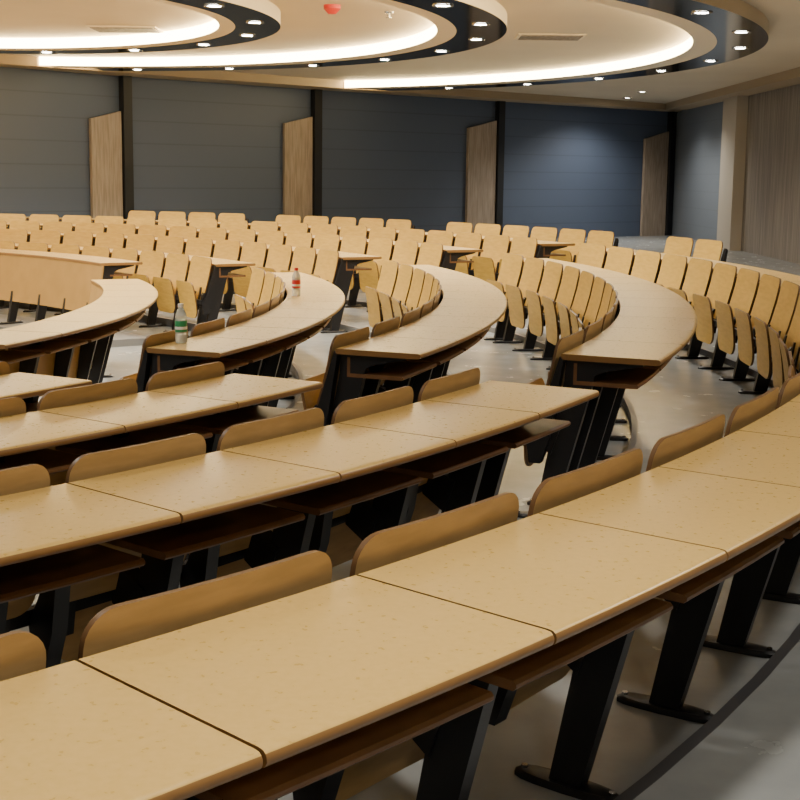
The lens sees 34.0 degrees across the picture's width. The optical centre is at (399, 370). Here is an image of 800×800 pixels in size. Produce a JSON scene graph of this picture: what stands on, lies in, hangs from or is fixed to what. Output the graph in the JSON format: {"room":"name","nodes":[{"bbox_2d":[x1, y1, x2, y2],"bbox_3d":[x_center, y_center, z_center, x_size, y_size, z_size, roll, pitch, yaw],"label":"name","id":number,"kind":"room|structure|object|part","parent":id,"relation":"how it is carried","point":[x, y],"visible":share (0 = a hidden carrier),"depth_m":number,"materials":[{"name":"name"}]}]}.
{"room":"lecture hall","nodes":[
{"label":"lecture hall","id":0,"kind":"room"},
{"bbox_2d":[0,67,667,237],"bbox_3d":[-5.498,-3.852,24.023,29.171,3.250,5.478,-3,9,-23],"label":"wall","id":1,"kind":"structure","parent":0,"point":[209,147],"depth_m":25.63,"materials":[{"name":"paint"}]},
{"bbox_2d":[89,111,122,221],"bbox_3d":[-4.995,-3.205,22.233,0.070,2.414,0.620,8,11,40],"label":"acoustic panel","id":2,"kind":"object","parent":1,"relation":"attached to","point":[105,131],"visible":0.64,"depth_m":22.15,"materials":[{"name":"brown wood"}]},
{"bbox_2d":[119,76,133,222],"bbox_3d":[-4.702,-3.538,22.492,0.130,3.004,0.180,8,11,40],"label":"trim","id":3,"kind":"structure","parent":1,"relation":"attached to","point":[125,82],"depth_m":22.38,"materials":[{"name":"black"}]},
{"bbox_2d":[283,117,312,222],"bbox_3d":[-1.967,-3.637,25.130,0.680,2.484,0.070,-7,12,-43],"label":"acoustic panel","id":4,"kind":"object","parent":1,"relation":"attached to","point":[297,134],"visible":0.64,"depth_m":25.05,"materials":[{"name":"brown wood"}]},
{"bbox_2d":[311,89,321,215],"bbox_3d":[-1.623,-3.933,25.384,0.180,3.004,0.130,-7,12,-43],"label":"trim","id":5,"kind":"structure","parent":1,"relation":"attached to","point":[316,94],"depth_m":25.28,"materials":[{"name":"black"}]},
{"bbox_2d":[0,54,799,111],"bbox_3d":[-6.601,-3.878,13.992,26.700,0.146,36.600,1,9,0],"label":"ceiling","id":6,"kind":"structure","parent":1,"relation":"attached to","point":[791,77],"depth_m":24.42,"materials":[{"name":"beige paint"}]},
{"bbox_2d":[465,121,496,232],"bbox_3d":[1.746,-4.109,28.252,0.820,2.584,0.070,-6,11,-40],"label":"acoustic panel","id":7,"kind":"object","parent":1,"relation":"attached to","point":[481,139],"visible":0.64,"depth_m":28.19,"materials":[{"name":"brown wood"}]},
{"bbox_2d":[495,101,505,234],"bbox_3d":[2.160,-4.359,28.537,0.180,3.004,0.130,-6,11,-40],"label":"trim","id":8,"kind":"structure","parent":1,"relation":"attached to","point":[500,106],"depth_m":28.45,"materials":[{"name":"black"}]},
{"bbox_2d":[640,132,668,235],"bbox_3d":[6.199,-4.560,31.839,0.850,2.524,0.070,-6,11,-39],"label":"acoustic panel","id":9,"kind":"object","parent":1,"relation":"attached to","point":[655,148],"visible":1,"depth_m":31.79,"materials":[{"name":"brown wood"}]},
{"bbox_2d":[665,112,676,235],"bbox_3d":[6.631,-4.840,32.122,0.180,3.004,0.130,-6,11,-39],"label":"trim","id":10,"kind":"structure","parent":1,"relation":"attached to","point":[672,116],"depth_m":32.05,"materials":[{"name":"black"}]},
{"bbox_2d":[0,235,799,799],"bbox_3d":[-8.021,0.067,9.329,90.000,0.300,90.000,1,9,0],"label":"floor","id":11,"kind":"structure","parent":0,"point":[749,749],"depth_m":3.74,"materials":[{"name":"grey concrete"}]},
{"bbox_2d":[0,372,91,412],"bbox_3d":[-2.588,0.560,4.594,0.801,0.749,3.318,8,11,41],"label":"desks","id":12,"kind":"object","parent":11,"relation":"on","point":[28,387],"visible":0.37,"depth_m":5.55,"materials":[{"name":"brown wood"}]},
{"bbox_2d":[0,361,9,374],"bbox_3d":[-2.753,0.405,4.718,0.360,0.596,3.076,8,11,41],"label":"seats","id":13,"kind":"object","parent":12,"relation":"attached to","point":[4,367],"visible":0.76,"depth_m":5.79,"materials":[{"name":"brown wood"}]},
{"bbox_2d":[0,314,145,346],"bbox_3d":[-5.869,-0.580,14.594,7.480,0.070,1.793,4,9,22],"label":"floor","id":14,"kind":"structure","parent":11,"relation":"on","point":[120,339],"depth_m":13.06,"materials":[{"name":"grey"}]},
{"bbox_2d":[0,249,142,324],"bbox_3d":[-5.843,-0.993,14.584,7.376,0.749,1.640,4,9,22],"label":"desks","id":15,"kind":"object","parent":14,"relation":"on","point":[42,279],"visible":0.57,"depth_m":13.56,"materials":[{"name":"brown wood"}]},
{"bbox_3d":[-5.897,-1.079,14.434,6.934,0.484,1.135,4,9,22],"label":"modesty panel","id":16,"kind":"part","parent":15,"relation":"part of","materials":[{"name":"beige wood"}]},
{"bbox_2d":[0,279,157,396],"bbox_3d":[-2.372,-0.117,9.519,1.105,0.749,4.585,1,9,0],"label":"desks","id":17,"kind":"object","parent":11,"relation":"on","point":[76,344],"visible":0.79,"depth_m":8.69,"materials":[{"name":"brown wood"}]},
{"bbox_3d":[-2.470,-0.222,9.495,0.496,0.484,4.298,0,9,-2],"label":"modesty panel","id":18,"kind":"part","parent":17,"relation":"part of","materials":[{"name":"beige wood"}]},
{"bbox_2d":[0,243,255,337],"bbox_3d":[-5.207,-1.081,15.291,8.680,0.749,1.865,5,9,24],"label":"desks","id":19,"kind":"object","parent":11,"relation":"on","point":[221,269],"visible":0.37,"depth_m":12.97,"materials":[{"name":"brown wood"}]},
{"bbox_2d":[0,241,211,317],"bbox_3d":[-5.296,-1.184,15.078,8.118,0.596,1.410,5,9,24],"label":"seats","id":20,"kind":"object","parent":19,"relation":"attached to","point":[173,286],"visible":0.51,"depth_m":13.55,"materials":[{"name":"brown wood"}]},
{"bbox_2d":[0,373,322,559],"bbox_3d":[-1.921,0.618,3.721,0.893,0.749,4.401,9,12,42],"label":"desks","id":21,"kind":"object","parent":11,"relation":"on","point":[207,408],"visible":0.45,"depth_m":4.55,"materials":[{"name":"brown wood"}]},
{"bbox_2d":[0,362,224,485],"bbox_3d":[-2.084,0.463,3.851,0.456,0.596,4.122,9,12,42],"label":"seats","id":22,"kind":"object","parent":21,"relation":"attached to","point":[9,406],"visible":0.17,"depth_m":4.73,"materials":[{"name":"brown wood"}]},
{"bbox_2d":[127,211,248,223],"bbox_3d":[-3.236,-1.988,19.692,2.148,0.805,0.348,5,9,24],"label":"seats","id":23,"kind":"object","parent":11,"relation":"on","point":[163,214],"visible":0.16,"depth_m":19.67,"materials":[{"name":"brown wood"}]},
{"bbox_2d":[27,232,381,332],"bbox_3d":[-4.571,-1.262,16.010,10.457,0.749,2.230,5,10,26],"label":"desks","id":24,"kind":"object","parent":11,"relation":"on","point":[347,262],"visible":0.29,"depth_m":13.03,"materials":[{"name":"brown wood"}]},
{"bbox_2d":[0,229,338,296],"bbox_3d":[-4.668,-1.365,15.800,9.869,0.596,1.777,5,10,26],"label":"seats","id":25,"kind":"object","parent":24,"relation":"on","point":[279,256],"visible":0.3,"depth_m":14.80,"materials":[{"name":"brown wood"}]},
{"bbox_2d":[137,272,344,408],"bbox_3d":[-0.951,-0.128,9.311,1.103,0.749,5.480,1,9,0],"label":"desks","id":26,"kind":"object","parent":11,"relation":"on","point":[265,344],"visible":0.57,"depth_m":7.70,"materials":[{"name":"brown wood"}]},
{"bbox_2d":[175,303,186,343],"bbox_3d":[-1.152,-0.250,6.878,0.065,0.208,0.065,1,9,0],"label":"water bottle","id":27,"kind":"object","parent":26,"relation":"on","point":[180,316],"visible":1,"depth_m":6.86,"materials":[{"name":"white plastic"}]},
{"bbox_2d":[120,267,285,381],"bbox_3d":[-1.160,-0.262,9.290,0.654,0.596,5.106,1,9,0],"label":"seats","id":28,"kind":"object","parent":26,"relation":"attached to","point":[265,293],"visible":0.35,"depth_m":8.77,"materials":[{"name":"brown wood"}]},
{"bbox_2d":[292,268,300,295],"bbox_3d":[-0.762,-0.653,9.591,0.065,0.208,0.065,1,9,0],"label":"water bottle","id":29,"kind":"object","parent":26,"relation":"on","point":[296,282],"visible":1,"depth_m":9.57,"materials":[{"name":"white plastic"}]},
{"bbox_2d":[6,223,483,311],"bbox_3d":[-4.085,-1.445,16.868,11.870,0.749,2.477,5,10,27],"label":"desks","id":30,"kind":"object","parent":11,"relation":"on","point":[450,255],"visible":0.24,"depth_m":14.04,"materials":[{"name":"brown wood"}]},
{"bbox_2d":[0,220,442,291],"bbox_3d":[-4.181,-1.549,16.659,11.279,0.596,2.026,5,10,27],"label":"seats","id":31,"kind":"object","parent":30,"relation":"on","point":[405,252],"visible":0.28,"depth_m":15.48,"materials":[{"name":"brown wood"}]},
{"bbox_2d":[0,380,598,667],"bbox_3d":[-1.404,0.711,2.746,1.040,0.749,5.816,9,12,44],"label":"desks","id":32,"kind":"object","parent":11,"relation":"on","point":[462,441],"visible":0.67,"depth_m":3.42,"materials":[{"name":"brown wood"}]},
{"bbox_2d":[0,368,479,661],"bbox_3d":[-1.555,0.555,2.877,0.592,0.596,5.499,9,12,44],"label":"seats","id":33,"kind":"object","parent":32,"relation":"attached to","point":[88,598],"visible":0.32,"depth_m":3.57,"materials":[{"name":"brown wood"}]},
{"bbox_2d":[26,217,574,288],"bbox_3d":[-3.624,-1.622,17.751,13.222,0.749,2.703,5,10,27],"label":"desks","id":34,"kind":"object","parent":11,"relation":"on","point":[544,249],"visible":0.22,"depth_m":14.10,"materials":[{"name":"brown wood"}]},
{"bbox_2d":[0,214,537,280],"bbox_3d":[-3.720,-1.726,17.542,12.630,0.596,2.253,5,10,27],"label":"seats","id":35,"kind":"object","parent":34,"relation":"on","point":[486,266],"visible":0.33,"depth_m":16.12,"materials":[{"name":"brown wood"}]},
{"bbox_2d":[275,215,414,229],"bbox_3d":[-0.828,-1.739,18.240,2.554,0.805,0.360,7,11,37],"label":"seats","id":36,"kind":"object","parent":11,"relation":"on","point":[398,224],"visible":0.19,"depth_m":18.22,"materials":[{"name":"brown wood"}]},
{"bbox_2d":[0,248,799,799],"bbox_3d":[0.875,0.172,6.191,3.135,0.749,14.363,4,9,19],"label":"desks","id":37,"kind":"object","parent":11,"relation":"on","point":[273,700],"visible":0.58,"depth_m":2.15,"materials":[{"name":"brown wood"}]},
{"bbox_2d":[0,243,799,799],"bbox_3d":[0.673,0.028,6.242,2.682,0.596,13.723,4,9,19],"label":"seats","id":38,"kind":"object","parent":37,"relation":"on","point":[114,626],"visible":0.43,"depth_m":2.81,"materials":[{"name":"brown wood"}]},
{"bbox_2d":[313,265,506,425],"bbox_3d":[0.120,-0.156,9.048,1.210,0.749,6.058,1,9,0],"label":"desks","id":39,"kind":"object","parent":11,"relation":"on","point":[415,353],"visible":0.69,"depth_m":6.70,"materials":[{"name":"brown wood"}]},
{"bbox_2d":[301,260,441,409],"bbox_3d":[-0.059,-0.290,9.035,0.684,0.596,5.696,1,9,2],"label":"seats","id":40,"kind":"object","parent":39,"relation":"on","point":[408,304],"visible":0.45,"depth_m":10.38,"materials":[{"name":"brown wood"}]},
{"bbox_2d":[446,222,618,262],"bbox_3d":[1.498,-1.337,15.764,0.392,0.805,3.162,-5,10,-35],"label":"seats","id":41,"kind":"object","parent":11,"relation":"on","point":[576,236],"visible":0.26,"depth_m":15.37,"materials":[{"name":"brown wood"}]},
{"bbox_2d":[484,258,696,517],"bbox_3d":[1.242,-0.178,8.890,1.197,0.749,6.824,1,9,2],"label":"desks","id":42,"kind":"object","parent":11,"relation":"on","point":[652,323],"visible":0.68,"depth_m":6.15,"materials":[{"name":"brown wood"}]},
{"bbox_2d":[486,253,617,465],"bbox_3d":[1.029,-0.313,8.879,0.743,0.596,6.457,1,9,2],"label":"seats","id":43,"kind":"object","parent":42,"relation":"on","point":[594,306],"visible":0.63,"depth_m":10.20,"materials":[{"name":"brown wood"}]},
{"bbox_2d":[664,236,727,261],"bbox_3d":[2.902,-0.925,13.142,0.318,0.805,1.089,-2,9,-19],"label":"seats","id":44,"kind":"object","parent":11,"relation":"on","point":[704,249],"visible":0.14,"depth_m":13.03,"materials":[{"name":"brown wood"}]},
{"bbox_2d":[0,0,799,102],"bbox_3d":[-6.599,-4.030,14.171,26.700,0.100,37.200,1,9,0],"label":"ceiling","id":45,"kind":"structure","parent":0,"point":[614,34],"depth_m":16.84,"materials":[{"name":"paint"}]},
{"bbox_2d":[86,25,163,32],"bbox_3d":[-3.396,-4.221,16.159,0.840,0.029,0.600,1,9,0],"label":"ceiling vent","id":46,"kind":"object","parent":45,"relation":"in","point":[98,28],"visible":1,"depth_m":16.01,"materials":[{"name":"beige metal"}]},
{"bbox_2d":[0,0,280,53],"bbox_3d":[-5.551,-3.866,14.042,8.500,0.158,8.500,1,9,0],"label":"ring","id":47,"kind":"object","parent":45,"relation":"attached to","point":[235,21],"depth_m":16.11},
{"bbox_2d":[39,0,506,70],"bbox_3d":[-5.149,-3.987,14.878,12.700,0.158,12.691,1,9,0],"label":"ring","id":48,"kind":"object","parent":45,"relation":"attached to","point":[459,25],"depth_m":17.68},
{"bbox_2d":[323,4,340,14],"bbox_3d":[-0.712,-3.784,13.691,0.180,0.095,0.180,1,9,0],"label":"beacon","id":49,"kind":"object","parent":45,"relation":"attached to","point":[331,9],"visible":1,"depth_m":13.63,"materials":[{"name":"red plastic"}]},
{"bbox_2d":[384,11,392,17],"bbox_3d":[-0.121,-3.864,14.184,0.100,0.067,0.100,1,9,0],"label":"sprinkler","id":50,"kind":"object","parent":45,"relation":"attached to","point":[387,12],"visible":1,"depth_m":14.16,"materials":[{"name":"grey metal"}]},
{"bbox_2d":[515,33,586,40],"bbox_3d":[1.884,-4.191,16.406,0.840,0.029,0.600,1,9,0],"label":"ceiling vent","id":51,"kind":"object","parent":45,"relation":"in","point":[520,36],"visible":1,"depth_m":16.23,"materials":[{"name":"beige metal"}]},
{"bbox_2d":[345,0,768,90],"bbox_3d":[-4.546,-4.272,16.828,18.200,0.158,17.135,1,9,0],"label":"ring","id":52,"kind":"object","parent":45,"relation":"attached to","point":[720,31],"depth_m":17.02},
{"bbox_2d":[672,102,722,240],"bbox_3d":[6.758,-4.525,29.543,0.001,3.250,6.200,1,9,0],"label":"wall","id":53,"kind":"structure","parent":0,"point":[699,129],"depth_m":29.65,"materials":[{"name":"grey paint"}]},
{"bbox_2d":[717,96,748,250],"bbox_3d":[6.642,-4.013,26.131,0.220,3.150,1.100,1,9,0],"label":"pillar","id":54,"kind":"structure","parent":0,"point":[735,108],"depth_m":25.77,"materials":[{"name":"beige paint"}]},
{"bbox_2d":[741,84,799,263],"bbox_3d":[6.723,-1.777,11.248,0.001,3.250,30.800,1,9,0],"label":"wall","id":55,"kind":"structure","parent":0,"point":[771,197],"depth_m":23.60,"materials":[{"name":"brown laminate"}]}
]}

